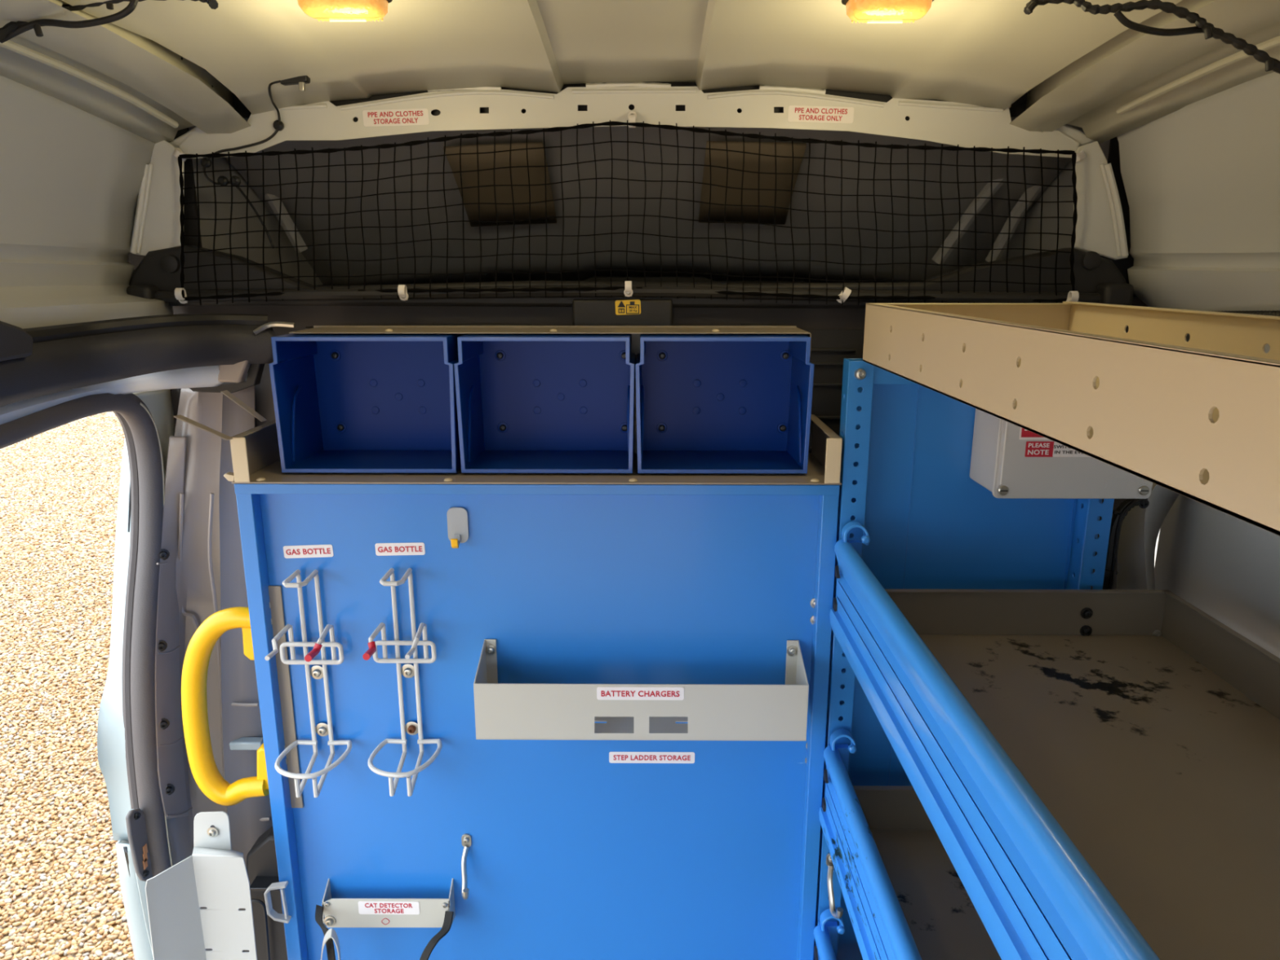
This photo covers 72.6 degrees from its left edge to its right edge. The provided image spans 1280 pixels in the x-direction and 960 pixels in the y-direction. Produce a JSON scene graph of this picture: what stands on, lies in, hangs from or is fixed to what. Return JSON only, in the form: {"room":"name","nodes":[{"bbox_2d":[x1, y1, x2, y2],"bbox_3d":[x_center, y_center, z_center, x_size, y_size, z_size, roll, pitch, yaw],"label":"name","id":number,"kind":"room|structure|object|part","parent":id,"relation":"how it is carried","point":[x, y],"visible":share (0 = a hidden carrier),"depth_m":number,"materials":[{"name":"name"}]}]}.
{"room":"work van interior","nodes":[
{"label":"work van interior","id":0,"kind":"room"},
{"bbox_2d":[0,75,323,328],"bbox_3d":[-0.770,-0.143,0.230,0.081,0.370,3.701,0,14,1],"label":"wall","id":1,"kind":"structure","parent":0,"point":[71,177],"depth_m":1.18,"materials":[{"name":"paint"}]},
{"bbox_2d":[0,360,265,424],"bbox_3d":[-0.762,-0.064,1.042,0.220,0.110,0.700,4,14,14],"label":"trim","id":2,"kind":"structure","parent":1,"relation":"attached to","point":[231,378],"depth_m":1.25,"materials":[{"name":"paint"}]},
{"bbox_2d":[0,313,295,407],"bbox_3d":[-0.698,-0.124,0.999,0.193,0.158,0.708,4,14,16],"label":"trim","id":3,"kind":"structure","parent":1,"relation":"attached to","point":[35,362],"depth_m":1.15,"materials":[{"name":"grey plastic"}]},
{"bbox_2d":[174,288,187,303],"bbox_3d":[-0.692,-0.277,1.313,0.014,0.023,0.016,0,14,0],"label":"clip","id":4,"kind":"object","parent":1,"relation":"attached to","point":[178,291],"visible":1,"depth_m":1.31,"materials":[{"name":"plastic"}]},
{"bbox_2d":[155,386,272,951],"bbox_3d":[-0.707,0.427,1.453,0.110,1.172,0.221,13,18,43],"label":"wall pillar","id":5,"kind":"structure","parent":0,"point":[202,574],"depth_m":1.40,"materials":[{"name":"beige paint"}]},
{"bbox_2d":[243,826,288,959],"bbox_3d":[-0.637,0.759,1.484,0.120,0.359,0.080,0,14,0],"label":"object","id":6,"kind":"object","parent":5,"relation":"attached to","point":[261,859],"visible":0.57,"depth_m":1.46,"materials":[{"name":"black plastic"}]},
{"bbox_2d":[188,117,1084,284],"bbox_3d":[-0.012,-0.501,1.650,1.536,0.343,0.622,0,14,0],"label":"compartment","id":7,"kind":"structure","parent":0,"point":[602,134],"depth_m":1.67,"materials":[{"name":"black fabric"}]},
{"bbox_3d":[-0.251,-0.537,1.603,0.176,0.126,0.250,0,13,0],"label":"brown panel","id":8,"kind":"part","parent":7,"relation":"part of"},
{"bbox_3d":[0.200,-0.539,1.599,0.174,0.123,0.250,0,13,0],"label":"brown panel","id":9,"kind":"part","parent":7,"relation":"part of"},
{"bbox_2d":[126,245,1148,589],"bbox_3d":[0.009,0.383,1.496,1.681,1.518,0.070,0,14,0],"label":"wall","id":10,"kind":"structure","parent":0,"point":[837,331],"depth_m":1.33,"materials":[{"name":"black plastic"}]},
{"bbox_2d":[0,392,173,877],"bbox_3d":[-0.767,0.420,1.120,0.048,1.020,0.689,0,14,0],"label":"trim","id":11,"kind":"structure","parent":10,"relation":"attached to","point":[138,424],"depth_m":1.33,"materials":[{"name":"grey rubber"}]},
{"bbox_2d":[97,439,131,841],"bbox_3d":[-0.799,0.226,1.405,0.050,0.660,0.248,0,14,0],"label":"door","id":12,"kind":"structure","parent":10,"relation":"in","point":[111,749],"depth_m":1.35,"materials":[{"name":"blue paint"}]},
{"bbox_2d":[115,808,153,959],"bbox_3d":[-0.787,0.713,1.410,0.065,0.449,0.086,0,14,0],"label":"door frame","id":13,"kind":"structure","parent":10,"relation":"attached to","point":[133,890],"depth_m":1.37,"materials":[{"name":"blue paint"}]},
{"bbox_2d":[125,808,152,881],"bbox_3d":[-0.762,0.561,1.333,0.012,0.137,0.041,0,14,0],"label":"plate","id":14,"kind":"object","parent":10,"relation":"attached to","point":[135,818],"visible":0.94,"depth_m":1.33,"materials":[{"name":"grey plastic"}]},
{"bbox_2d":[133,389,175,481],"bbox_3d":[-0.763,-0.025,1.397,0.028,0.244,0.111,0,14,0],"label":"trim","id":15,"kind":"structure","parent":10,"relation":"attached to","point":[158,402],"depth_m":1.38,"materials":[{"name":"beige paint"}]},
{"bbox_2d":[129,140,184,255],"bbox_3d":[-0.730,-0.427,1.310,0.098,0.174,0.013,0,14,0],"label":"trim","id":16,"kind":"structure","parent":10,"relation":"attached to","point":[157,224],"depth_m":1.31,"materials":[{"name":"white paint"}]},
{"bbox_2d":[313,284,359,286],"bbox_3d":[0.015,-0.365,1.714,1.500,0.030,0.695,0,14,0],"label":"trim","id":17,"kind":"structure","parent":10,"relation":"attached to","point":[313,285],"depth_m":1.85,"materials":[{"name":"black plastic"}]},
{"bbox_2d":[397,284,408,300],"bbox_3d":[-0.357,-0.281,1.309,0.014,0.023,0.016,0,14,0],"label":"clip","id":18,"kind":"object","parent":10,"relation":"attached to","point":[402,289],"visible":1,"depth_m":1.30,"materials":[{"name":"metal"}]},
{"bbox_2d":[623,280,632,297],"bbox_3d":[-0.018,-0.286,1.304,0.014,0.023,0.016,0,14,0],"label":"clip","id":19,"kind":"object","parent":10,"relation":"attached to","point":[628,291],"visible":1,"depth_m":1.30,"materials":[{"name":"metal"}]},
{"bbox_2d":[804,329,864,453],"bbox_3d":[0.282,-0.108,1.393,0.156,0.261,0.003,0,14,0],"label":"air vent","id":20,"kind":"object","parent":10,"relation":"in","point":[828,348],"depth_m":1.37,"materials":[{"name":"black plastic"}]},
{"bbox_2d":[835,287,851,303],"bbox_3d":[0.306,-0.276,1.304,0.020,0.024,0.016,0,14,0],"label":"clip","id":21,"kind":"object","parent":10,"relation":"attached to","point":[846,292],"visible":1,"depth_m":1.30,"materials":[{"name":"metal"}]},
{"bbox_2d":[1066,290,1079,302],"bbox_3d":[0.647,-0.270,1.302,0.014,0.023,0.016,0,14,0],"label":"clip","id":22,"kind":"object","parent":10,"relation":"attached to","point":[1073,295],"visible":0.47,"depth_m":1.30,"materials":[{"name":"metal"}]},
{"bbox_2d":[1073,141,1128,259],"bbox_3d":[0.691,-0.416,1.300,0.099,0.170,0.013,0,14,0],"label":"trim","id":23,"kind":"structure","parent":10,"relation":"attached to","point":[1100,225],"depth_m":1.30,"materials":[{"name":"white paint"}]},
{"bbox_2d":[1116,482,1179,589],"bbox_3d":[0.797,0.164,1.353,0.155,0.406,0.064,-4,14,-17],"label":"trim","id":24,"kind":"structure","parent":10,"relation":"attached to","point":[1140,527],"depth_m":1.33,"materials":[{"name":"grey plastic"}]},
{"bbox_2d":[0,0,1279,143],"bbox_3d":[-0.001,-0.245,-0.172,1.550,0.193,2.981,0,14,0],"label":"ceiling","id":25,"kind":"structure","parent":0,"point":[161,69],"depth_m":1.10,"materials":[{"name":"paint"}]},
{"bbox_2d":[0,0,217,43],"bbox_3d":[-0.578,-0.408,0.865,0.308,0.169,0.062,-4,14,-17],"label":"wiring loom","id":26,"kind":"object","parent":25,"relation":"attached to","point":[11,29],"visible":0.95,"depth_m":0.85,"materials":[{"name":"black plastic"}]},
{"bbox_2d":[280,75,310,91],"bbox_3d":[-0.469,-0.548,1.185,0.039,0.038,0.018,0,14,0],"label":"sensor","id":27,"kind":"object","parent":25,"relation":"attached to","point":[301,81],"visible":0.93,"depth_m":1.18,"materials":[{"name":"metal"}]},
{"bbox_2d":[200,80,284,248],"bbox_3d":[-0.550,-0.457,1.291,0.201,0.218,0.091,9,16,32],"label":"wire","id":28,"kind":"object","parent":27,"relation":"attached to","point":[278,125],"visible":0.95,"depth_m":1.30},
{"bbox_2d":[297,0,392,21],"bbox_3d":[-0.323,-0.521,0.946,0.104,0.036,0.057,0,14,0],"label":"recessed light","id":29,"kind":"object","parent":25,"relation":"in","point":[320,10],"visible":1,"depth_m":0.94,"materials":[{"name":"yellow plastic"}]},
{"bbox_2d":[841,0,933,22],"bbox_3d":[0.277,-0.532,0.970,0.102,0.036,0.057,0,14,0],"label":"recessed light","id":30,"kind":"object","parent":25,"relation":"in","point":[860,11],"visible":1,"depth_m":0.96,"materials":[{"name":"plastic"}]},
{"bbox_2d":[1023,0,1279,74],"bbox_3d":[0.516,-0.422,0.848,0.272,0.119,0.037,5,14,19],"label":"wiring loom","id":31,"kind":"object","parent":25,"relation":"attached to","point":[1209,30],"visible":1,"depth_m":0.84,"materials":[{"name":"black plastic"}]},
{"bbox_2d":[128,81,1159,566],"bbox_3d":[0.012,0.198,1.490,1.800,1.920,0.015,0,14,0],"label":"wall","id":32,"kind":"structure","parent":0,"point":[1018,107],"depth_m":1.32,"materials":[{"name":"white metal"}]},
{"bbox_2d":[173,147,186,161],"bbox_3d":[-0.687,-0.485,1.298,0.024,0.020,0.016,0,14,0],"label":"clip","id":33,"kind":"object","parent":32,"relation":"attached to","point":[177,152],"visible":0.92,"depth_m":1.29,"materials":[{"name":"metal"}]},
{"bbox_2d":[168,126,197,148],"bbox_3d":[-0.671,-0.517,1.317,0.080,0.040,0.020,0,14,0],"label":"trim","id":34,"kind":"structure","parent":32,"relation":"attached to","point":[178,141],"depth_m":1.31,"materials":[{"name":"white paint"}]},
{"bbox_2d":[177,120,1077,305],"bbox_3d":[-0.019,-0.392,1.292,1.350,0.268,0.026,0,14,0],"label":"net","id":35,"kind":"object","parent":32,"relation":"hanging from","point":[610,123],"visible":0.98,"depth_m":1.29,"materials":[{"name":"black fabric"}]},
{"bbox_3d":[-0.686,-0.375,1.302,0.012,0.206,0.025,11,18,40],"label":"border cord","id":36,"kind":"part","parent":35,"relation":"part of","materials":[{"name":"black fabric"}]},
{"bbox_3d":[-0.019,-0.280,1.315,1.344,0.023,0.018,0,13,0],"label":"border cord","id":37,"kind":"part","parent":35,"relation":"part of","materials":[{"name":"black fabric"}]},
{"bbox_3d":[-0.024,-0.497,1.271,1.308,0.051,0.018,0,13,0],"label":"border cord","id":38,"kind":"part","parent":35,"relation":"part of","materials":[{"name":"fabric"}]},
{"bbox_3d":[0.642,-0.373,1.291,0.028,0.211,0.014,0,13,0],"label":"border cord","id":39,"kind":"part","parent":35,"relation":"part of","materials":[{"name":"black fabric"}]},
{"bbox_2d":[178,82,1079,159],"bbox_3d":[-0.019,-0.535,1.301,1.343,0.106,0.028,0,14,0],"label":"roof crossbeam","id":40,"kind":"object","parent":32,"relation":"attached to","point":[486,108],"depth_m":1.29,"materials":[{"name":"white metal"}]},
{"bbox_2d":[627,111,636,128],"bbox_3d":[-0.011,-0.530,1.281,0.014,0.023,0.016,0,14,0],"label":"clip","id":41,"kind":"object","parent":32,"relation":"attached to","point":[632,116],"visible":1,"depth_m":1.28,"materials":[{"name":"plastic"}]},
{"bbox_2d":[1040,124,1094,146],"bbox_3d":[0.617,-0.519,1.304,0.128,0.045,0.020,0,14,0],"label":"trim","id":42,"kind":"structure","parent":32,"relation":"attached to","point":[1077,135],"depth_m":1.29,"materials":[{"name":"white paint"}]},
{"bbox_2d":[1071,150,1085,162],"bbox_3d":[0.650,-0.479,1.287,0.024,0.020,0.016,0,14,0],"label":"clip","id":43,"kind":"object","parent":32,"relation":"attached to","point":[1081,155],"visible":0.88,"depth_m":1.28,"materials":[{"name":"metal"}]},
{"bbox_2d":[490,276,808,283],"bbox_3d":[0.018,-0.469,2.016,1.500,0.090,0.060,0,14,0],"label":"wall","id":44,"kind":"structure","parent":0,"point":[656,279],"depth_m":1.99,"materials":[{"name":"black plastic"}]},
{"bbox_2d":[1000,71,1279,657],"bbox_3d":[0.765,0.541,0.380,0.153,1.770,3.700,0,14,0],"label":"wall","id":45,"kind":"structure","parent":0,"point":[1201,179],"depth_m":1.21,"materials":[{"name":"paint"}]},
{"bbox_2d":[1212,310,1279,315],"bbox_3d":[0.785,-0.217,1.149,0.012,0.027,0.314,0,14,0],"label":"conduit","id":46,"kind":"object","parent":45,"relation":"attached to","point":[1277,313],"visible":0.24,"depth_m":1.10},
{"bbox_3d":[0.000,1.473,0.354,1.720,0.030,3.200,0,14,0],"label":"floor","id":47,"kind":"structure","parent":0,"visible":0},
{"bbox_2d":[181,483,839,959],"bbox_3d":[-0.203,0.561,1.419,0.950,1.188,0.196,0,14,0],"label":"partition panel","id":48,"kind":"object","parent":47,"relation":"on","point":[579,849],"depth_m":1.29,"materials":[{"name":"metal"}]},
{"bbox_2d":[145,811,257,959],"bbox_3d":[-0.639,0.657,1.283,0.134,0.337,0.078,-6,15,-23],"label":"bracket","id":49,"kind":"object","parent":48,"relation":"attached to","point":[215,878],"visible":1,"depth_m":1.26,"materials":[{"name":"white metal"}]},
{"bbox_3d":[-0.659,0.686,1.252,0.014,0.295,0.068,12,18,41],"label":"plate","id":50,"kind":"part","parent":49,"relation":"part of","materials":[{"name":"white metal"}]},
{"bbox_3d":[-0.604,0.680,1.280,0.081,0.294,0.002,0,13,0],"label":"plate","id":51,"kind":"part","parent":49,"relation":"part of","materials":[{"name":"white metal"}]},
{"bbox_3d":[-0.616,0.339,1.295,0.126,0.320,0.039,0,14,0],"label":"grab handle","id":52,"kind":"part","parent":48,"relation":"part of","materials":[{"name":"yellow plastic"}]},
{"bbox_2d":[263,880,291,923],"bbox_3d":[-0.554,0.646,1.332,0.034,0.067,0.012,0,14,0],"label":"guide","id":53,"kind":"object","parent":48,"relation":"attached to","point":[284,917],"visible":1,"depth_m":1.33,"materials":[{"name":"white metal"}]},
{"bbox_3d":[-0.531,0.327,1.285,0.034,0.359,0.010,0,14,0],"label":"strip","id":54,"kind":"part","parent":48,"relation":"part of","materials":[{"name":"grey metal"}]},
{"bbox_2d":[264,569,351,797],"bbox_3d":[-0.475,0.290,1.230,0.100,0.315,0.094,0,14,0],"label":"rack","id":55,"kind":"object","parent":48,"relation":"attached to","point":[317,672],"visible":1,"depth_m":1.25,"materials":[{"name":"white metal"}]},
{"bbox_3d":[-0.502,0.243,1.216,0.011,0.062,0.089,0,13,0],"label":"arm","id":56,"kind":"part","parent":55,"relation":"part of","materials":[{"name":"white metal"}]},
{"bbox_2d":[310,665,323,679],"bbox_3d":[-0.472,0.281,1.275,0.022,0.022,0.002,0,13,0],"label":"washer","id":57,"kind":"object","parent":55,"relation":"in","point":[316,671],"depth_m":1.27,"materials":[{"name":"metal"}]},
{"bbox_2d":[315,722,328,736],"bbox_3d":[-0.472,0.371,1.297,0.022,0.022,0.002,0,13,0],"label":"washer","id":58,"kind":"object","parent":55,"relation":"in","point":[322,728],"depth_m":1.29,"materials":[{"name":"metal"}]},
{"bbox_3d":[-0.442,0.240,1.230,0.008,0.062,0.059,0,14,-2],"label":"arm","id":59,"kind":"part","parent":55,"relation":"part of","materials":[{"name":"white metal"}]},
{"bbox_2d":[315,878,455,959],"bbox_3d":[-0.392,0.708,1.328,0.214,0.153,0.104,0,14,0],"label":"holder","id":60,"kind":"object","parent":48,"relation":"attached to","point":[334,913],"visible":1,"depth_m":1.34,"materials":[{"name":"metal"}]},
{"bbox_3d":[-0.489,0.660,1.356,0.006,0.069,0.030,0,13,0],"label":"plate","id":61,"kind":"part","parent":60,"relation":"part of","materials":[{"name":"grey metal"}]},
{"bbox_3d":[-0.390,0.667,1.342,0.198,0.053,0.002,0,14,0],"label":"plate","id":62,"kind":"part","parent":60,"relation":"part of","materials":[{"name":"grey metal"}]},
{"bbox_3d":[-0.294,0.659,1.354,0.004,0.069,0.030,0,13,0],"label":"plate","id":63,"kind":"part","parent":60,"relation":"part of","materials":[{"name":"grey metal"}]},
{"bbox_2d":[362,568,442,796],"bbox_3d":[-0.341,0.287,1.228,0.100,0.315,0.094,0,14,0],"label":"rack","id":64,"kind":"object","parent":48,"relation":"attached to","point":[407,670],"visible":1,"depth_m":1.25,"materials":[{"name":"white metal"}]},
{"bbox_3d":[-0.369,0.237,1.228,0.008,0.062,0.059,1,14,2],"label":"arm","id":65,"kind":"part","parent":64,"relation":"part of","materials":[{"name":"white metal"}]},
{"bbox_2d":[401,663,414,678],"bbox_3d":[-0.339,0.279,1.273,0.022,0.022,0.002,0,13,0],"label":"washer","id":66,"kind":"object","parent":64,"relation":"in","point":[407,669],"depth_m":1.27,"materials":[{"name":"metal"}]},
{"bbox_2d":[404,721,417,735],"bbox_3d":[-0.339,0.369,1.295,0.022,0.022,0.002,0,13,0],"label":"washer","id":67,"kind":"object","parent":64,"relation":"in","point":[411,727],"depth_m":1.29,"materials":[{"name":"metal"}]},
{"bbox_3d":[-0.309,0.241,1.214,0.011,0.062,0.089,0,13,0],"label":"arm","id":68,"kind":"part","parent":64,"relation":"part of","materials":[{"name":"white metal"}]},
{"bbox_2d":[446,506,469,548],"bbox_3d":[-0.256,0.067,1.213,0.029,0.054,0.027,0,14,0],"label":"coat hook","id":69,"kind":"object","parent":48,"relation":"attached to","point":[458,530],"visible":1,"depth_m":1.22,"materials":[{"name":"grey plastic"}]},
{"bbox_3d":[-0.257,0.085,1.219,0.008,0.014,0.017,0,13,0],"label":"arm","id":70,"kind":"part","parent":69,"relation":"part of"},
{"bbox_2d":[461,833,471,899],"bbox_3d":[-0.266,0.591,1.326,0.016,0.085,0.054,-1,14,-3],"label":"hook","id":71,"kind":"object","parent":48,"relation":"attached to","point":[466,839],"visible":1,"depth_m":1.33,"materials":[{"name":"metal"}]},
{"bbox_3d":[-0.267,0.601,1.328,0.013,0.066,0.054,-2,14,-8],"label":"hook arm","id":72,"kind":"part","parent":71,"relation":"part of","materials":[{"name":"metal"}]},
{"bbox_3d":[-0.267,0.556,1.343,0.015,0.023,0.003,0,13,0],"label":"eye plate","id":73,"kind":"part","parent":71,"relation":"part of","materials":[{"name":"metal"}]},
{"bbox_2d":[173,390,842,484],"bbox_3d":[-0.163,-0.073,1.238,0.873,0.128,0.251,0,14,0],"label":"tray","id":74,"kind":"object","parent":48,"relation":"on","point":[255,455],"depth_m":1.21,"materials":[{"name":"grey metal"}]},
{"bbox_3d":[-0.571,-0.068,1.141,0.071,0.040,0.008,-11,17,-39],"label":"metal strip","id":75,"kind":"part","parent":74,"relation":"part of","materials":[{"name":"beige metal"}]},
{"bbox_2d":[223,471,234,481],"bbox_3d":[-0.560,-0.004,1.193,0.015,0.012,0.012,0,14,0],"label":"tab","id":76,"kind":"object","parent":74,"relation":"attached to","point":[229,476],"visible":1,"depth_m":1.19,"materials":[{"name":"white plastic"}]},
{"bbox_3d":[-0.537,-0.100,1.184,0.004,0.050,0.076,5,14,21],"label":"metal strip","id":77,"kind":"part","parent":74,"relation":"part of","materials":[{"name":"beige metal"}]},
{"bbox_2d":[269,333,466,472],"bbox_3d":[-0.380,-0.119,1.272,0.251,0.188,0.148,0,14,0],"label":"storage bin","id":78,"kind":"object","parent":74,"relation":"in","point":[343,402],"visible":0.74,"depth_m":1.33,"materials":[{"name":"blue plastic"}]},
{"bbox_2d":[329,350,340,360],"bbox_3d":[-0.464,-0.190,1.327,0.017,0.017,0.001,0,13,0],"label":"washer","id":79,"kind":"object","parent":78,"relation":"in","point":[335,355],"depth_m":1.33,"materials":[{"name":"blue metal"}]},
{"bbox_2d":[335,422,346,432],"bbox_3d":[-0.464,-0.082,1.353,0.017,0.017,0.001,0,13,0],"label":"washer","id":80,"kind":"object","parent":78,"relation":"in","point":[340,427],"depth_m":1.35,"materials":[{"name":"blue metal"}]},
{"bbox_2d":[453,333,635,473],"bbox_3d":[-0.130,-0.118,1.270,0.246,0.188,0.148,0,14,0],"label":"storage bin","id":81,"kind":"object","parent":74,"relation":"in","point":[526,403],"visible":0.97,"depth_m":1.33,"materials":[{"name":"blue plastic"}]},
{"bbox_2d":[494,350,506,360],"bbox_3d":[-0.213,-0.189,1.325,0.017,0.017,0.001,0,13,0],"label":"washer","id":82,"kind":"object","parent":81,"relation":"in","point":[500,355],"depth_m":1.32,"materials":[{"name":"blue metal"}]},
{"bbox_2d":[497,422,508,432],"bbox_3d":[-0.213,-0.081,1.351,0.017,0.017,0.001,0,13,0],"label":"washer","id":83,"kind":"object","parent":81,"relation":"in","point":[502,427],"depth_m":1.35,"materials":[{"name":"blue metal"}]},
{"bbox_2d":[618,350,625,360],"bbox_3d":[-0.023,-0.189,1.324,0.017,0.017,0.001,0,13,0],"label":"washer","id":84,"kind":"object","parent":81,"relation":"in","point":[621,353],"depth_m":1.32,"materials":[{"name":"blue metal"}]},
{"bbox_2d":[619,422,626,432],"bbox_3d":[-0.023,-0.081,1.350,0.017,0.017,0.001,0,13,0],"label":"washer","id":85,"kind":"object","parent":81,"relation":"in","point":[623,425],"depth_m":1.35,"materials":[{"name":"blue metal"}]},
{"bbox_2d":[288,325,811,453],"bbox_3d":[-0.129,-0.124,1.287,0.734,0.198,0.118,0,14,0],"label":"support","id":86,"kind":"object","parent":74,"relation":"on","point":[636,331],"visible":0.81,"depth_m":1.27,"materials":[{"name":"grey metal"}]},
{"bbox_2d":[635,333,814,473],"bbox_3d":[0.116,-0.118,1.268,0.243,0.188,0.148,0,14,0],"label":"storage bin","id":87,"kind":"object","parent":74,"relation":"in","point":[706,403],"visible":1,"depth_m":1.33,"materials":[{"name":"blue plastic"}]},
{"bbox_2d":[656,422,666,433],"bbox_3d":[0.034,-0.081,1.349,0.017,0.017,0.001,0,13,0],"label":"washer","id":88,"kind":"object","parent":87,"relation":"in","point":[661,427],"depth_m":1.35,"materials":[{"name":"blue metal"}]},
{"bbox_2d":[657,350,667,360],"bbox_3d":[0.034,-0.189,1.323,0.017,0.017,0.001,0,13,0],"label":"washer","id":89,"kind":"object","parent":87,"relation":"in","point":[662,355],"depth_m":1.32,"materials":[{"name":"blue metal"}]},
{"bbox_2d":[777,422,787,433],"bbox_3d":[0.221,-0.080,1.347,0.017,0.017,0.001,0,13,0],"label":"washer","id":90,"kind":"object","parent":87,"relation":"in","point":[782,428],"depth_m":1.35,"materials":[{"name":"blue metal"}]},
{"bbox_2d":[779,350,791,361],"bbox_3d":[0.221,-0.188,1.322,0.017,0.017,0.001,0,13,0],"label":"washer","id":91,"kind":"object","parent":87,"relation":"in","point":[784,355],"depth_m":1.32,"materials":[{"name":"blue metal"}]},
{"bbox_2d":[473,639,808,741],"bbox_3d":[0.002,0.295,1.232,0.455,0.110,0.090,0,14,0],"label":"tray","id":92,"kind":"object","parent":48,"relation":"attached to","point":[503,711],"visible":1,"depth_m":1.19,"materials":[{"name":"metal"}]},
{"bbox_3d":[-0.225,0.295,1.234,0.002,0.110,0.088,0,14,0],"label":"plate","id":93,"kind":"part","parent":92,"relation":"part of","materials":[{"name":"grey metal"}]},
{"bbox_3d":[0.001,0.318,1.193,0.455,0.084,0.002,0,13,0],"label":"plate","id":94,"kind":"part","parent":92,"relation":"part of","materials":[{"name":"grey metal"}]},
{"bbox_3d":[0.002,0.348,1.245,0.455,0.002,0.089,0,14,0],"label":"plate","id":95,"kind":"part","parent":92,"relation":"part of","materials":[{"name":"grey metal"}]},
{"bbox_3d":[0.228,0.296,1.230,0.002,0.110,0.088,0,14,0],"label":"plate","id":96,"kind":"part","parent":92,"relation":"part of","materials":[{"name":"grey metal"}]},
{"bbox_2d":[813,358,1159,959],"bbox_3d":[0.480,0.828,0.007,0.456,1.387,2.736,0,14,0],"label":"shelving rack","id":97,"kind":"object","parent":47,"relation":"on","point":[912,515],"visible":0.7,"depth_m":1.15,"materials":[{"name":"metal"}]},
{"bbox_3d":[0.288,0.745,1.351,0.029,0.134,0.012,0,13,0],"label":"plate","id":98,"kind":"part","parent":97,"relation":"part of","materials":[{"name":"blue metal"}]},
{"bbox_2d":[826,853,843,918],"bbox_3d":[0.289,0.606,1.296,0.016,0.081,0.054,-1,14,-3],"label":"hook","id":99,"kind":"object","parent":97,"relation":"attached to","point":[839,913],"visible":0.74,"depth_m":1.30,"materials":[{"name":"metal"}]},
{"bbox_3d":[0.288,0.573,1.313,0.015,0.023,0.003,0,13,0],"label":"eye plate","id":100,"kind":"part","parent":99,"relation":"part of","materials":[{"name":"metal"}]},
{"bbox_3d":[0.288,0.451,1.280,0.029,0.134,0.012,0,13,0],"label":"plate","id":101,"kind":"part","parent":97,"relation":"part of","materials":[{"name":"blue metal"}]},
{"bbox_3d":[0.291,0.503,1.319,0.033,1.365,0.034,0,13,0],"label":"upright post","id":102,"kind":"part","parent":97,"relation":"part of","materials":[{"name":"blue metal"}]},
{"bbox_3d":[0.288,0.148,1.207,0.029,0.134,0.012,0,13,0],"label":"plate","id":103,"kind":"part","parent":97,"relation":"part of","materials":[{"name":"blue metal"}]},
{"bbox_3d":[0.460,-0.143,1.163,0.303,0.029,0.024,0,13,0],"label":"rail","id":104,"kind":"part","parent":97,"relation":"part of","materials":[{"name":"blue metal"}]},
{"bbox_2d":[853,785,1001,959],"bbox_3d":[0.489,0.790,-0.033,0.437,0.074,2.675,0,14,0],"label":"tray","id":105,"kind":"object","parent":97,"relation":"attached to","point":[944,922],"visible":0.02,"depth_m":1.17,"materials":[{"name":"metal"}]},
{"bbox_2d":[969,408,1152,498],"bbox_3d":[0.552,-0.049,1.143,0.200,0.131,0.110,0,14,0],"label":"junction box","id":106,"kind":"object","parent":97,"relation":"attached to","point":[1010,460],"visible":0.49,"depth_m":1.10,"materials":[{"name":"grey plastic"}]},
{"bbox_2d":[862,301,1279,535],"bbox_3d":[0.407,0.123,-0.190,0.263,0.075,2.680,0,14,0],"label":"tray","id":107,"kind":"object","parent":97,"relation":"on","point":[1197,419],"visible":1,"depth_m":0.56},
{"bbox_2d":[884,588,1279,959],"bbox_3d":[0.489,0.495,-0.104,0.437,0.070,2.675,0,14,0],"label":"tray","id":108,"kind":"object","parent":97,"relation":"attached to","point":[1146,725],"visible":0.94,"depth_m":0.94,"materials":[{"name":"metal"}]},
{"bbox_3d":[0.628,0.504,1.316,0.033,1.365,0.034,0,13,0],"label":"upright post","id":109,"kind":"part","parent":97,"relation":"part of","materials":[{"name":"blue metal"}]},
{"bbox_2d":[1102,497,1147,589],"bbox_3d":[0.698,0.109,1.262,0.050,0.193,0.021,0,14,0],"label":"cable loom","id":110,"kind":"object","parent":97,"relation":"attached to","point":[1118,515],"visible":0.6,"depth_m":1.25,"materials":[{"name":"black plastic"}]},
{"label":"outside","id":111,"kind":"structure","parent":0,"visible":0},
{"bbox_2d":[0,424,133,959],"bbox_3d":[0.087,-0.341,10.202,80.000,0.001,100.000,0,14,0],"label":"ground","id":112,"kind":"structure","parent":111,"point":[59,922],"depth_m":3.33,"materials":[{"name":"gravel"}]},
{"bbox_2d":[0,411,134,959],"bbox_3d":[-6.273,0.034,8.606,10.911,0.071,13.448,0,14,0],"label":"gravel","id":113,"kind":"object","parent":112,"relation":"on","point":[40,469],"visible":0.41,"depth_m":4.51,"materials":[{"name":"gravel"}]}
]}

